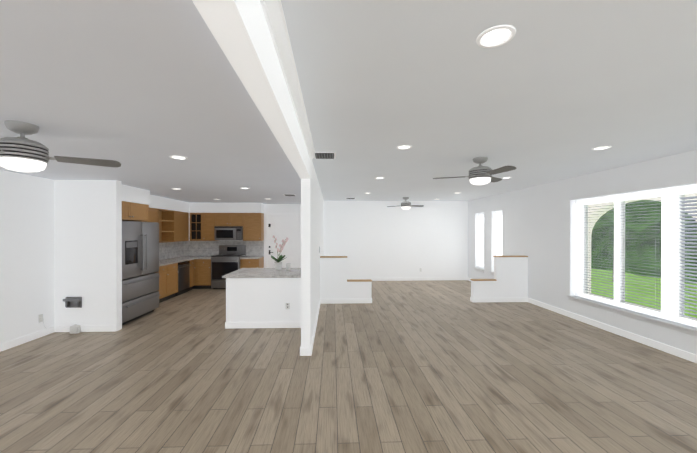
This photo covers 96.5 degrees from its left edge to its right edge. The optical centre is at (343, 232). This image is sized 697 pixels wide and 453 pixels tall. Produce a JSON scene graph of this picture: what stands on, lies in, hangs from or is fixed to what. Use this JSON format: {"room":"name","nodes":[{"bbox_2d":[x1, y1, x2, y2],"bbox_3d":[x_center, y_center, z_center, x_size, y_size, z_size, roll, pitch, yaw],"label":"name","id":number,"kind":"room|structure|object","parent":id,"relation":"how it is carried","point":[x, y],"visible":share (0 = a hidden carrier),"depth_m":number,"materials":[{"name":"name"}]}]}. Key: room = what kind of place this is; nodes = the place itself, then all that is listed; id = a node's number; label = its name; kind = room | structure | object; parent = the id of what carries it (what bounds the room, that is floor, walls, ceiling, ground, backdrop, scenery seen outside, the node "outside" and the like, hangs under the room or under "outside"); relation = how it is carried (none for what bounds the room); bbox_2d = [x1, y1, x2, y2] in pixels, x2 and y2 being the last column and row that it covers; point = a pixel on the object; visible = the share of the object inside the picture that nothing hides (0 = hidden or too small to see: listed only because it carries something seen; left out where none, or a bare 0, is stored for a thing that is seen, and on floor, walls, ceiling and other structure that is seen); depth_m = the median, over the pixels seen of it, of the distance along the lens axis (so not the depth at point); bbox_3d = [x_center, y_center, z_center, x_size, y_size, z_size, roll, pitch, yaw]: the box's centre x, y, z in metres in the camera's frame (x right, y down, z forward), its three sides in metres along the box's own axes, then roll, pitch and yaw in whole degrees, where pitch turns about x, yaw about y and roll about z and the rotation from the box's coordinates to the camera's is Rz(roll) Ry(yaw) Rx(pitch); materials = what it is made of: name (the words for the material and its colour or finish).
{"room":"empty living room","nodes":[
{"label":"empty living room","id":0,"kind":"room"},
{"bbox_2d":[0,170,54,343],"bbox_3d":[-4.572,0.370,3.369,0.200,2.380,13.150,0,0,-2],"label":"wall","id":1,"kind":"structure","parent":0,"point":[27,295],"depth_m":4.41,"materials":[{"name":"paint"}]},
{"bbox_2d":[0,326,54,351],"bbox_3d":[-4.381,1.520,0.939,0.018,0.100,7.870,0,0,-2],"label":"baseboard","id":2,"kind":"structure","parent":1,"relation":"attached to","point":[47,331],"depth_m":4.41,"materials":[{"name":"paint"}]},
{"bbox_2d":[38,314,69,328],"bbox_3d":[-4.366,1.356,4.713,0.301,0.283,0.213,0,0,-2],"label":"electrical outlet plate","id":3,"kind":"object","parent":1,"relation":"attached to","point":[40,318],"visible":0.98,"depth_m":4.63,"materials":[{"name":"white plastic"}]},
{"bbox_2d":[134,203,149,220],"bbox_3d":[-4.192,-0.388,5.826,0.718,0.325,0.618,0,0,-2],"label":"upper cabinet","id":4,"kind":"object","parent":1,"relation":"attached to","point":[141,212],"depth_m":5.92,"materials":[{"name":"brown wood"}]},
{"bbox_2d":[146,209,161,244],"bbox_3d":[-4.424,-0.160,6.902,0.328,0.790,0.590,0,0,-2],"label":"upper cabinet","id":5,"kind":"object","parent":1,"relation":"attached to","point":[155,214],"depth_m":7.18,"materials":[{"name":"brown wood"}]},
{"bbox_2d":[162,209,189,240],"bbox_3d":[-4.470,-0.165,8.284,0.328,0.790,0.808,0,0,-2],"label":"upper cabinet","id":6,"kind":"object","parent":1,"relation":"attached to","point":[175,224],"depth_m":7.95,"materials":[{"name":"brown wood"}]},
{"bbox_2d":[54,180,121,330],"bbox_3d":[-4.050,0.363,4.943,0.950,2.380,0.120,0,0,-2],"label":"wall","id":7,"kind":"structure","parent":0,"point":[88,241],"depth_m":4.88,"materials":[{"name":"paint"}]},
{"bbox_2d":[63,297,81,307],"bbox_3d":[-4.222,1.089,4.844,0.240,0.170,0.070,0,0,-2],"label":"bracket","id":8,"kind":"object","parent":7,"relation":"attached to","point":[73,302],"visible":1,"depth_m":4.85,"materials":[{"name":"grey metal"}]},
{"bbox_2d":[55,325,116,331],"bbox_3d":[-4.033,1.504,4.879,0.920,0.100,0.018,0,0,-2],"label":"baseboard","id":9,"kind":"structure","parent":7,"relation":"attached to","point":[84,328],"depth_m":4.88,"materials":[{"name":"paint"}]},
{"bbox_2d":[122,201,133,220],"bbox_3d":[-4.175,-0.386,5.315,0.718,0.325,0.618,0,0,-2],"label":"upper cabinet","id":10,"kind":"object","parent":7,"relation":"attached to","point":[127,207],"depth_m":5.53,"materials":[{"name":"brown wood"}]},
{"bbox_2d":[0,0,300,203],"bbox_3d":[-2.598,-0.966,3.431,4.150,0.290,13.150,0,0,-2],"label":"ceiling","id":11,"kind":"structure","parent":0,"point":[141,91],"depth_m":1.93,"materials":[{"name":"paint"}]},
{"bbox_2d":[0,120,120,171],"bbox_3d":[-2.413,-0.638,2.226,1.076,0.354,0.967,0,0,-2],"label":"fan","id":12,"kind":"object","parent":11,"relation":"hanging from","point":[21,153],"visible":1,"depth_m":2.30,"materials":[{"name":"grey metal"}]},
{"bbox_2d":[169,155,187,159],"bbox_3d":[-1.791,-0.816,3.384,0.180,0.009,0.180,0,0,-2],"label":"recessed light","id":13,"kind":"object","parent":11,"relation":"in","point":[178,157],"visible":0.94,"depth_m":3.39,"materials":[{"name":"paint"}]},
{"bbox_2d":[122,185,263,212],"bbox_3d":[-3.431,-0.696,7.051,2.330,0.278,4.060,0,0,-2],"label":"soffit","id":14,"kind":"structure","parent":0,"point":[135,195],"depth_m":8.29,"materials":[{"name":"paint"}]},
{"bbox_2d":[189,204,300,267],"bbox_3d":[-2.694,0.346,9.211,3.950,2.380,0.200,0,0,-2],"label":"wall","id":15,"kind":"structure","parent":0,"point":[284,208],"depth_m":9.14,"materials":[{"name":"paint"}]},
{"bbox_2d":[190,213,205,240],"bbox_3d":[-4.113,-0.168,8.893,0.423,0.790,0.328,0,0,-2],"label":"upper cabinet","id":16,"kind":"object","parent":15,"relation":"attached to","point":[197,221],"depth_m":8.73,"materials":[{"name":"brown wood"}]},
{"bbox_2d":[206,213,221,240],"bbox_3d":[-3.810,-0.168,8.903,0.396,0.790,0.328,0,0,-2],"label":"upper cabinet","id":17,"kind":"object","parent":15,"relation":"attached to","point":[210,236],"depth_m":8.75,"materials":[{"name":"brown wood"}]},
{"bbox_2d":[214,213,229,224],"bbox_3d":[-3.393,-0.373,8.916,0.439,0.380,0.328,0,0,-2],"label":"upper cabinet","id":18,"kind":"object","parent":15,"relation":"attached to","point":[219,218],"depth_m":8.76,"materials":[{"name":"brown wood"}]},
{"bbox_2d":[214,226,242,239],"bbox_3d":[-3.224,0.015,8.858,0.757,0.385,0.456,0,0,-2],"label":"over-the-range microwave","id":19,"kind":"object","parent":18,"relation":"attached to","point":[228,232],"visible":0.96,"depth_m":8.68,"materials":[{"name":"grey metal"}]},
{"bbox_2d":[230,213,241,224],"bbox_3d":[-3.061,-0.373,8.928,0.439,0.380,0.328,0,0,-2],"label":"upper cabinet","id":20,"kind":"object","parent":15,"relation":"attached to","point":[235,218],"depth_m":8.77,"materials":[{"name":"brown wood"}]},
{"bbox_2d":[242,213,263,240],"bbox_3d":[-2.586,-0.168,8.945,0.512,0.790,0.328,0,0,-2],"label":"upper cabinet","id":21,"kind":"object","parent":15,"relation":"attached to","point":[252,223],"depth_m":8.79,"materials":[{"name":"brown wood"}]},
{"bbox_2d":[265,213,299,267],"bbox_3d":[-1.784,0.486,9.105,1.040,2.100,0.068,0,0,-2],"label":"kitchen door","id":22,"kind":"structure","parent":15,"relation":"in","point":[280,226],"depth_m":9.12,"materials":[{"name":"paint"}]},
{"bbox_2d":[192,0,309,178],"bbox_3d":[-0.364,-0.824,0.535,0.120,0.310,6.810,0,0,-2],"label":"header beam","id":23,"kind":"structure","parent":0,"point":[239,29],"depth_m":1.31,"materials":[{"name":"paint"}]},
{"bbox_2d":[301,160,323,347],"bbox_3d":[-0.580,0.270,6.911,0.120,2.550,5.940,0,0,-2],"label":"wall","id":24,"kind":"structure","parent":0,"point":[311,224],"depth_m":3.95,"materials":[{"name":"paint"}]},
{"bbox_2d":[260,0,314,159],"bbox_3d":[-0.272,-0.941,0.538,0.065,0.075,6.810,0,0,-2],"label":"header beam","id":25,"kind":"structure","parent":24,"relation":"attached to","point":[274,17],"depth_m":1.69,"materials":[{"name":"paint"}]},
{"bbox_2d":[300,299,320,355],"bbox_3d":[-0.579,1.495,6.902,0.148,0.100,5.940,0,0,-2],"label":"baseboard","id":26,"kind":"structure","parent":24,"relation":"attached to","point":[305,351],"depth_m":3.94,"materials":[{"name":"paint"}]},
{"bbox_2d":[320,256,371,303],"bbox_3d":[0.054,1.031,6.866,1.144,1.028,0.148,0,0,-2],"label":"wall","id":27,"kind":"structure","parent":0,"point":[337,286],"depth_m":6.80,"materials":[{"name":"paint"}]},
{"bbox_2d":[0,280,696,452],"bbox_3d":[-0.125,1.619,3.525,9.100,0.120,13.150,0,0,-2],"label":"floor","id":28,"kind":"structure","parent":0,"point":[435,366],"depth_m":3.20,"materials":[{"name":"brown wood"}]},
{"bbox_2d":[70,324,80,333],"bbox_3d":[-4.151,1.486,4.811,0.120,0.135,0.085,0,0,-2],"label":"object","id":29,"kind":"object","parent":28,"relation":"on","point":[75,328],"visible":0.98,"depth_m":4.78,"materials":[{"name":"white plastic"}]},
{"bbox_2d":[122,221,159,324],"bbox_3d":[-4.050,0.676,5.580,0.980,1.750,1.110,0,0,-2],"label":"refrigerator","id":30,"kind":"object","parent":28,"relation":"on","point":[140,269],"visible":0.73,"depth_m":5.51,"materials":[{"name":"grey metal"}]},
{"bbox_2d":[158,265,169,302],"bbox_3d":[-4.286,1.135,6.844,0.598,0.820,0.569,0,0,-2],"label":"base cabinet","id":31,"kind":"object","parent":28,"relation":"on","point":[164,270],"depth_m":6.95,"materials":[{"name":"brown wood"}]},
{"bbox_2d":[159,261,177,264],"bbox_3d":[-4.274,0.707,6.842,0.623,0.037,1.385,0,0,-2],"label":"countertop","id":32,"kind":"structure","parent":31,"relation":"on","point":[160,262],"depth_m":7.21,"materials":[{"name":"grey stone"}]},
{"bbox_2d":[170,265,177,297],"bbox_3d":[-4.301,1.134,7.278,0.598,0.820,0.516,0,0,-2],"label":"base cabinet","id":33,"kind":"object","parent":28,"relation":"on","point":[173,268],"depth_m":7.35,"materials":[{"name":"brown wood"}]},
{"bbox_2d":[176,261,189,295],"bbox_3d":[-4.292,1.133,7.840,0.651,0.817,0.592,0,0,-2],"label":"dishwasher","id":34,"kind":"object","parent":28,"relation":"on","point":[183,276],"visible":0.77,"depth_m":7.81,"materials":[{"name":"grey metal"}]},
{"bbox_2d":[178,261,193,290],"bbox_3d":[-4.335,1.130,8.285,0.598,0.820,0.287,0,0,-2],"label":"base cabinet","id":35,"kind":"object","parent":28,"relation":"on","point":[191,263],"depth_m":8.28,"materials":[{"name":"brown wood"}]},
{"bbox_2d":[198,257,212,288],"bbox_3d":[-3.806,1.128,8.773,0.395,0.820,0.598,0,0,-2],"label":"base cabinet","id":36,"kind":"object","parent":28,"relation":"on","point":[204,267],"depth_m":8.48,"materials":[{"name":"brown wood"}]},
{"bbox_2d":[166,257,193,260],"bbox_3d":[-4.323,0.701,8.283,0.623,0.037,0.287,0,0,-2],"label":"countertop","id":37,"kind":"structure","parent":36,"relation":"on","point":[167,258],"depth_m":8.22,"materials":[{"name":"grey stone"}]},
{"bbox_2d":[194,257,209,260],"bbox_3d":[-4.129,0.699,8.748,1.042,0.037,0.623,0,0,-2],"label":"countertop","id":38,"kind":"structure","parent":36,"relation":"on","point":[195,258],"depth_m":8.47,"materials":[{"name":"grey stone"}]},
{"bbox_2d":[211,245,245,288],"bbox_3d":[-3.220,0.950,8.722,0.757,1.175,0.711,0,0,-2],"label":"range","id":39,"kind":"object","parent":28,"relation":"on","point":[225,260],"visible":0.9,"depth_m":8.43,"materials":[{"name":"silver metal"}]},
{"bbox_2d":[240,257,263,268],"bbox_3d":[-2.581,1.127,8.815,0.511,0.820,0.598,0,0,-2],"label":"base cabinet","id":40,"kind":"object","parent":28,"relation":"on","point":[260,263],"depth_m":8.52,"materials":[{"name":"brown wood"}]},
{"bbox_2d":[240,257,257,260],"bbox_3d":[-2.580,0.699,8.801,0.511,0.037,0.623,0,0,-2],"label":"countertop","id":41,"kind":"structure","parent":40,"relation":"on","point":[242,258],"depth_m":8.51,"materials":[{"name":"grey stone"}]},
{"bbox_2d":[222,268,300,328],"bbox_3d":[-1.287,1.122,5.596,1.376,0.857,1.133,0,0,-2],"label":"kitchen island","id":42,"kind":"structure","parent":28,"relation":"on","point":[263,297],"depth_m":5.07,"materials":[{"name":"paint"}]},
{"bbox_2d":[271,235,288,269],"bbox_3d":[-1.201,0.367,5.822,0.375,0.649,0.361,0,0,-2],"label":"orchid plant","id":43,"kind":"object","parent":42,"relation":"on","point":[278,264],"visible":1,"depth_m":5.78,"materials":[{"name":"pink plant"}]},
{"bbox_2d":[286,263,290,270],"bbox_3d":[-1.020,0.627,5.737,0.094,0.130,0.094,0,0,-2],"label":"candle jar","id":44,"kind":"object","parent":42,"relation":"on","point":[288,266],"visible":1,"depth_m":5.70,"materials":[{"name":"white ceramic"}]},
{"bbox_2d":[324,201,467,277],"bbox_3d":[1.685,0.257,10.059,4.640,2.550,0.200,0,0,-2],"label":"wall","id":45,"kind":"structure","parent":0,"point":[374,239],"depth_m":9.96,"materials":[{"name":"paint"}]},
{"bbox_2d":[347,277,466,280],"bbox_3d":[1.694,1.483,9.958,4.602,0.100,0.014,0,0,-2],"label":"baseboard","id":46,"kind":"structure","parent":45,"relation":"attached to","point":[416,278],"depth_m":9.97,"materials":[{"name":"paint"}]},
{"bbox_2d":[281,0,696,200],"bbox_3d":[1.949,-1.051,3.584,4.950,0.120,13.150,0,0,-2],"label":"ceiling","id":47,"kind":"structure","parent":0,"point":[550,91],"depth_m":2.14,"materials":[{"name":"paint"}]},
{"bbox_2d":[314,152,335,158],"bbox_3d":[-0.241,-0.986,3.986,0.280,0.013,0.340,0,0,-2],"label":"ceiling vent","id":48,"kind":"object","parent":47,"relation":"in","point":[325,155],"visible":0.88,"depth_m":3.96,"materials":[{"name":"metal"}]},
{"bbox_2d":[396,145,411,149],"bbox_3d":[0.703,-0.987,3.597,0.180,0.009,0.180,0,0,-2],"label":"recessed light","id":49,"kind":"object","parent":47,"relation":"in","point":[402,147],"visible":0.98,"depth_m":3.59,"materials":[{"name":"paint"}]},
{"bbox_2d":[387,197,423,209],"bbox_3d":[1.834,-0.836,8.818,1.061,0.354,1.019,0,0,-2],"label":"ceiling fan","id":50,"kind":"object","parent":47,"relation":"hanging from","point":[405,205],"visible":1,"depth_m":8.83,"materials":[{"name":"silver metal"}]},
{"bbox_2d":[433,157,515,184],"bbox_3d":[1.784,-0.816,4.068,1.061,0.354,1.019,0,0,-2],"label":"ceiling fan","id":51,"kind":"object","parent":47,"relation":"hanging from","point":[480,174],"visible":1,"depth_m":4.06,"materials":[{"name":"silver metal"}]},
{"bbox_2d":[476,25,515,47],"bbox_3d":[0.762,-0.978,1.558,0.180,0.009,0.180,0,0,-2],"label":"recessed light","id":52,"kind":"object","parent":47,"relation":"in","point":[496,36],"visible":1,"depth_m":1.55,"materials":[{"name":"paint"}]},
{"bbox_2d":[592,146,611,149],"bbox_3d":[3.013,-0.987,3.635,0.180,0.009,0.180,0,0,-2],"label":"recessed light","id":53,"kind":"object","parent":47,"relation":"in","point":[601,147],"visible":1,"depth_m":3.63,"materials":[{"name":"paint"}]},
{"bbox_2d":[470,255,527,301],"bbox_3d":[3.488,1.031,6.982,1.244,1.028,0.148,0,0,-2],"label":"wall","id":54,"kind":"structure","parent":0,"point":[508,282],"depth_m":6.93,"materials":[{"name":"paint"}]},
{"bbox_2d":[468,150,696,354],"bbox_3d":[4.323,0.284,3.670,0.200,2.550,13.150,0,0,-2],"label":"wall","id":55,"kind":"structure","parent":0,"point":[538,225],"depth_m":5.97,"materials":[{"name":"paint"}]},
{"bbox_2d":[474,213,483,272],"bbox_3d":[4.119,0.281,9.246,0.230,1.730,0.610,0,0,-2],"label":"window","id":56,"kind":"structure","parent":55,"relation":"in","point":[480,268],"depth_m":9.39,"materials":[{"name":"white"}]},
{"bbox_2d":[490,211,501,274],"bbox_3d":[4.152,0.285,8.267,0.230,1.730,0.610,0,0,-2],"label":"window","id":57,"kind":"structure","parent":55,"relation":"in","point":[498,235],"depth_m":8.42,"materials":[{"name":"white"}]},
{"bbox_2d":[467,277,696,362],"bbox_3d":[4.216,1.509,3.671,0.014,0.100,12.750,0,0,-2],"label":"baseboard","id":58,"kind":"structure","parent":55,"relation":"attached to","point":[686,355],"depth_m":4.64,"materials":[{"name":"paint"}]},
{"bbox_2d":[567,184,696,335],"bbox_3d":[4.292,0.322,4.129,0.230,1.830,3.230,0,0,-2],"label":"window","id":59,"kind":"structure","parent":55,"relation":"in","point":[673,229],"depth_m":4.34,"materials":[{"name":"white"}]},
{"label":"outside","id":60,"kind":"structure","parent":0,"visible":0},
{"bbox_2d":[483,194,696,319],"bbox_3d":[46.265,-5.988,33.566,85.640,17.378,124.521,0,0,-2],"label":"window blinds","id":61,"kind":"object","parent":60,"point":[648,242],"depth_m":10.71,"materials":[{"name":"plastic"}]}
]}

